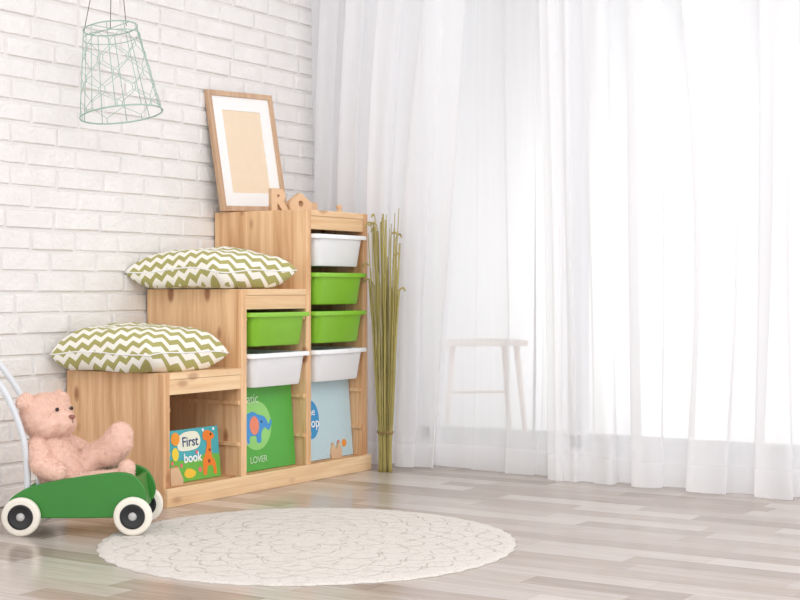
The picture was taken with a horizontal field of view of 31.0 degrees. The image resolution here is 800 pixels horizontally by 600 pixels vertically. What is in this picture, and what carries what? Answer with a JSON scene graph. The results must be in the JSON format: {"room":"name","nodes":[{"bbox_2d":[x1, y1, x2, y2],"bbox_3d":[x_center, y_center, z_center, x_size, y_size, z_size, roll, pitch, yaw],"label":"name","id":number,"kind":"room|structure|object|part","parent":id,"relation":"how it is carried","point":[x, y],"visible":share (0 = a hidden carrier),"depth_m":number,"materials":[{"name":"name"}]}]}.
{"room":"children's room","nodes":[
{"label":"children's room","id":0,"kind":"room"},
{"bbox_2d":[0,0,313,506],"bbox_3d":[-1.617,-0.685,3.640,0.126,2.600,4.820,0,0,32],"label":"wall","id":1,"kind":"structure","parent":0,"point":[81,203],"depth_m":4.60,"materials":[{"name":"white brick"}]},
{"bbox_2d":[0,463,799,599],"bbox_3d":[0.133,0.652,2.621,4.182,0.060,4.960,0,0,32],"label":"floor","id":2,"kind":"structure","parent":0,"point":[581,540],"depth_m":3.59,"materials":[{"name":"laminate"}]},
{"bbox_2d":[67,209,370,507],"bbox_3d":[-0.561,0.152,4.791,0.419,0.910,1.081,0,0,32],"label":"storage shelf","id":3,"kind":"object","parent":2,"relation":"on","point":[307,328],"visible":0.82,"depth_m":4.69,"materials":[{"name":"brown wood"}]},
{"bbox_3d":[-0.851,0.413,4.359,0.395,0.394,0.037,0,0,32],"label":"panel","id":4,"kind":"part","parent":3,"relation":"part of","materials":[{"name":"brown wood"}]},
{"bbox_2d":[49,322,228,372],"bbox_3d":[-0.798,0.142,4.443,0.388,0.146,0.387,0,0,29],"label":"cushion","id":5,"kind":"object","parent":3,"relation":"on","point":[128,347],"visible":1,"depth_m":4.31,"materials":[{"name":"fabric"}]},
{"bbox_2d":[170,467,182,485],"bbox_3d":[-0.674,0.529,4.333,0.018,0.053,0.053,0,0,36],"label":"block","id":6,"kind":"object","parent":3,"relation":"on","point":[176,478],"visible":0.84,"depth_m":4.32,"materials":[{"name":"brown wood"}]},
{"bbox_2d":[170,425,220,481],"bbox_3d":[-0.636,0.474,4.445,0.028,0.158,0.232,0,0,32],"label":"book","id":7,"kind":"object","parent":3,"relation":"on","point":[195,451],"visible":0.98,"depth_m":4.44,"materials":[{"name":"paper"}]},
{"bbox_2d":[172,448,178,460],"bbox_3d":[-0.679,0.467,4.365,0.001,0.040,0.030,-5,-2,32],"label":"picture","id":8,"kind":"object","parent":7,"relation":"attached to","point":[175,454],"depth_m":4.36},
{"bbox_2d":[171,433,179,445],"bbox_3d":[-0.680,0.421,4.370,0.001,0.040,0.040,-6,-3,32],"label":"picture","id":9,"kind":"object","parent":7,"relation":"attached to","point":[175,438],"depth_m":4.37},
{"bbox_2d":[177,431,199,450],"bbox_3d":[-0.646,0.431,4.422,0.001,0.059,0.108,-5,-2,32],"label":"picture","id":10,"kind":"object","parent":7,"relation":"attached to","point":[191,435],"depth_m":4.42},
{"bbox_2d":[184,468,195,477],"bbox_3d":[-0.641,0.529,4.415,0.001,0.030,0.055,-6,-3,32],"label":"picture","id":11,"kind":"object","parent":7,"relation":"attached to","point":[189,473],"depth_m":4.41},
{"bbox_2d":[170,453,220,481],"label":"picture","id":12,"kind":"object","parent":7,"relation":"attached to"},
{"bbox_2d":[202,430,216,474],"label":"picture","id":13,"kind":"object","parent":7,"relation":"attached to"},
{"bbox_3d":[-0.658,0.286,4.661,0.395,0.643,0.046,0,0,32],"label":"panel","id":14,"kind":"part","parent":3,"relation":"part of","materials":[{"name":"brown wood"}]},
{"bbox_3d":[-0.761,0.561,4.513,0.363,0.015,0.335,0,0,32],"label":"shelf","id":15,"kind":"part","parent":3,"relation":"part of","materials":[{"name":"brown wood"}]},
{"bbox_3d":[-0.599,0.258,4.408,0.020,0.044,0.335,0,0,32],"label":"rail","id":16,"kind":"part","parent":3,"relation":"part of","materials":[{"name":"brown wood"}]},
{"bbox_2d":[125,246,296,288],"bbox_3d":[-0.615,-0.106,4.723,0.398,0.139,0.397,0,0,34],"label":"cushion","id":17,"kind":"object","parent":3,"relation":"on","point":[223,267],"visible":1,"depth_m":4.59,"materials":[{"name":"fabric"}]},
{"bbox_2d":[204,89,285,211],"bbox_3d":[-0.543,-0.524,5.114,0.083,0.436,0.334,0,1,39],"label":"picture frame","id":18,"kind":"object","parent":3,"relation":"on","point":[242,126],"visible":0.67,"depth_m":5.10,"materials":[{"name":"brown wood"}]},
{"bbox_2d":[222,110,268,193],"bbox_3d":[-0.546,-0.523,5.117,0.003,0.304,0.196,-11,-5,39],"label":"print","id":19,"kind":"object","parent":18,"relation":"attached to","point":[245,138],"depth_m":5.12},
{"bbox_3d":[-0.473,0.150,4.952,0.395,0.910,0.046,0,0,32],"label":"panel","id":20,"kind":"part","parent":3,"relation":"part of","materials":[{"name":"brown wood"}]},
{"bbox_3d":[-0.398,0.580,4.690,0.016,0.055,1.081,0,0,32],"label":"plinth rail","id":21,"kind":"part","parent":3,"relation":"part of","materials":[{"name":"brown wood"}]},
{"bbox_2d":[247,384,295,471],"bbox_3d":[-0.440,0.417,4.732,0.033,0.268,0.284,0,0,32],"label":"book","id":22,"kind":"object","parent":3,"relation":"on","point":[270,432],"visible":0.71,"depth_m":4.74,"materials":[{"name":"paper"}]},
{"bbox_2d":[250,416,258,434],"bbox_3d":[-0.471,0.406,4.671,0.001,0.060,0.048,-5,-2,32],"label":"picture","id":23,"kind":"object","parent":22,"relation":"attached to","point":[254,424],"depth_m":4.67},
{"bbox_2d":[247,401,270,449],"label":"picture","id":24,"kind":"object","parent":22,"relation":"attached to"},
{"bbox_2d":[247,412,271,443],"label":"picture","id":25,"kind":"object","parent":22,"relation":"attached to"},
{"bbox_3d":[-0.571,0.559,4.812,0.363,0.015,0.318,0,0,32],"label":"shelf","id":26,"kind":"part","parent":3,"relation":"part of","materials":[{"name":"brown wood"}]},
{"bbox_3d":[-0.409,0.007,4.706,0.020,0.044,0.318,0,0,32],"label":"rail","id":27,"kind":"part","parent":3,"relation":"part of","materials":[{"name":"brown wood"}]},
{"bbox_3d":[-0.541,0.224,4.791,0.385,0.108,0.312,0,0,32],"label":"drawer","id":28,"kind":"part","parent":3,"relation":"part of","materials":[{"name":"white plastic"}]},
{"bbox_3d":[-0.541,0.093,4.790,0.385,0.108,0.312,0,0,32],"label":"drawer","id":29,"kind":"part","parent":3,"relation":"part of","materials":[{"name":"green plastic"}]},
{"bbox_2d":[269,188,288,210],"bbox_3d":[-0.413,-0.341,4.948,0.071,0.081,0.026,0,0,-30],"label":"toy letter","id":30,"kind":"object","parent":3,"relation":"on","point":[276,195],"visible":0.99,"depth_m":4.93,"materials":[{"name":"brown wood"}]},
{"bbox_2d":[286,193,310,209],"bbox_3d":[-0.350,-0.337,4.988,0.087,0.065,0.030,0,1,-38],"label":"block","id":31,"kind":"object","parent":3,"relation":"on","point":[292,203],"visible":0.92,"depth_m":4.97,"materials":[{"name":"brown wood"}]},
{"bbox_2d":[311,202,316,209],"bbox_3d":[-0.313,-0.323,5.062,0.030,0.037,0.048,0,0,22],"label":"block","id":32,"kind":"object","parent":3,"relation":"on","point":[313,204],"visible":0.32,"depth_m":5.05,"materials":[{"name":"brown wood"}]},
{"bbox_2d":[311,379,352,460],"bbox_3d":[-0.258,0.413,5.019,0.033,0.272,0.288,0,0,32],"label":"book","id":33,"kind":"object","parent":3,"relation":"on","point":[330,401],"visible":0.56,"depth_m":5.03,"materials":[{"name":"paper"}]},
{"bbox_2d":[311,401,318,438],"bbox_3d":[-0.304,0.409,4.934,0.001,0.132,0.092,-5,-2,32],"label":"picture","id":34,"kind":"object","parent":33,"relation":"attached to","point":[315,417],"depth_m":4.95},
{"bbox_3d":[-0.386,0.557,5.103,0.363,0.015,0.314,0,0,32],"label":"shelf","id":35,"kind":"part","parent":3,"relation":"part of","materials":[{"name":"brown wood"}]},
{"bbox_2d":[330,442,341,458],"bbox_3d":[-0.225,0.523,5.036,0.014,0.056,0.058,0,0,36],"label":"block","id":36,"kind":"object","parent":3,"relation":"on","point":[336,452],"visible":1,"depth_m":5.03,"materials":[{"name":"brown wood"}]},
{"bbox_3d":[-0.225,-0.262,4.994,0.020,0.044,0.314,0,0,32],"label":"rail","id":37,"kind":"part","parent":3,"relation":"part of","materials":[{"name":"brown wood"}]},
{"bbox_3d":[-0.357,0.222,5.082,0.385,0.108,0.308,0,0,32],"label":"drawer","id":38,"kind":"part","parent":3,"relation":"part of","materials":[{"name":"white plastic"}]},
{"bbox_3d":[-0.357,0.091,5.081,0.385,0.108,0.308,0,0,32],"label":"drawer","id":39,"kind":"part","parent":3,"relation":"part of","materials":[{"name":"green plastic"}]},
{"bbox_3d":[-0.357,-0.040,5.080,0.385,0.108,0.308,0,0,32],"label":"drawer","id":40,"kind":"part","parent":3,"relation":"part of","materials":[{"name":"green plastic"}]},
{"bbox_3d":[-0.357,-0.171,5.079,0.385,0.108,0.308,0,0,32],"label":"drawer","id":41,"kind":"part","parent":3,"relation":"part of","materials":[{"name":"white plastic"}]},
{"bbox_3d":[-0.292,0.148,5.237,0.395,0.910,0.037,0,0,32],"label":"panel","id":42,"kind":"part","parent":3,"relation":"part of","materials":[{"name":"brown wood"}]},
{"bbox_2d":[336,205,342,211],"bbox_3d":[-0.217,-0.323,5.141,0.026,0.033,0.026,0,0,32],"label":"peg","id":43,"kind":"object","parent":3,"relation":"on","point":[338,207],"visible":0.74,"depth_m":5.13,"materials":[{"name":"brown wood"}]},
{"bbox_2d":[96,507,516,586],"bbox_3d":[-0.232,0.612,3.674,1.058,0.004,1.119,0,0,0],"label":"rug","id":44,"kind":"object","parent":2,"relation":"on","point":[320,546],"visible":1,"depth_m":3.58,"materials":[{"name":"fabric"}]},
{"bbox_2d":[0,361,162,535],"bbox_3d":[-0.920,0.344,3.839,0.549,0.531,0.243,0,0,-2],"label":"wagon","id":45,"kind":"object","parent":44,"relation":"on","point":[133,501],"visible":0.94,"depth_m":3.75,"materials":[{"name":"green paint"}]},
{"bbox_3d":[-1.080,0.301,3.833,0.229,0.446,0.161,0,0,-2],"label":"push handle","id":46,"kind":"part","parent":45,"relation":"part of","materials":[{"name":"paint"}]},
{"bbox_2d":[15,389,135,482],"bbox_3d":[-0.853,0.394,3.838,0.318,0.309,0.213,0,0,-2],"label":"teddy bear","id":47,"kind":"object","parent":45,"relation":"on","point":[48,419],"visible":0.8,"depth_m":3.79},
{"bbox_2d":[362,208,405,472],"bbox_3d":[-0.054,0.142,5.083,0.165,0.925,0.095,0,0,14],"label":"reeds","id":48,"kind":"object","parent":2,"relation":"on","point":[386,298],"visible":1,"depth_m":5.07,"materials":[{"name":"green plant"}]},
{"bbox_3d":[0.133,-2.028,2.603,4.182,0.100,4.960,0,0,32],"label":"ceiling","id":49,"kind":"structure","parent":0,"visible":0},
{"bbox_2d":[79,0,162,124],"bbox_3d":[-0.828,-1.260,4.290,0.248,1.459,0.246,0,1,-38],"label":"pendant lamp","id":50,"kind":"object","parent":49,"relation":"hanging from","point":[110,20],"visible":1,"depth_m":4.29,"materials":[{"name":"metal"}]},
{"bbox_3d":[1.211,-1.905,4.430,3.720,0.172,0.024,0,0,32],"label":"curtain rod","id":51,"kind":"object","parent":49,"relation":"attached to","visible":0},
{"bbox_2d":[311,0,466,467],"bbox_3d":[-0.059,-0.608,5.243,0.788,2.418,0.096,0,1,39],"label":"curtain","id":52,"kind":"object","parent":51,"relation":"hanging from","point":[386,74],"visible":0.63,"depth_m":5.18,"materials":[{"name":"white fabric"}]},
{"bbox_2d":[434,0,547,475],"bbox_3d":[0.339,-0.606,5.049,0.644,2.418,0.028,0,1,37],"label":"curtain","id":53,"kind":"object","parent":51,"relation":"hanging from","point":[492,405],"visible":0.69,"depth_m":5.06,"materials":[{"name":"white fabric"}]},
{"bbox_2d":[539,0,799,499],"bbox_3d":[1.353,-0.601,4.288,2.143,2.418,0.105,0,0,32],"label":"curtain","id":54,"kind":"object","parent":51,"relation":"hanging from","point":[671,128],"visible":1,"depth_m":4.60,"materials":[{"name":"white fabric"}]}
]}

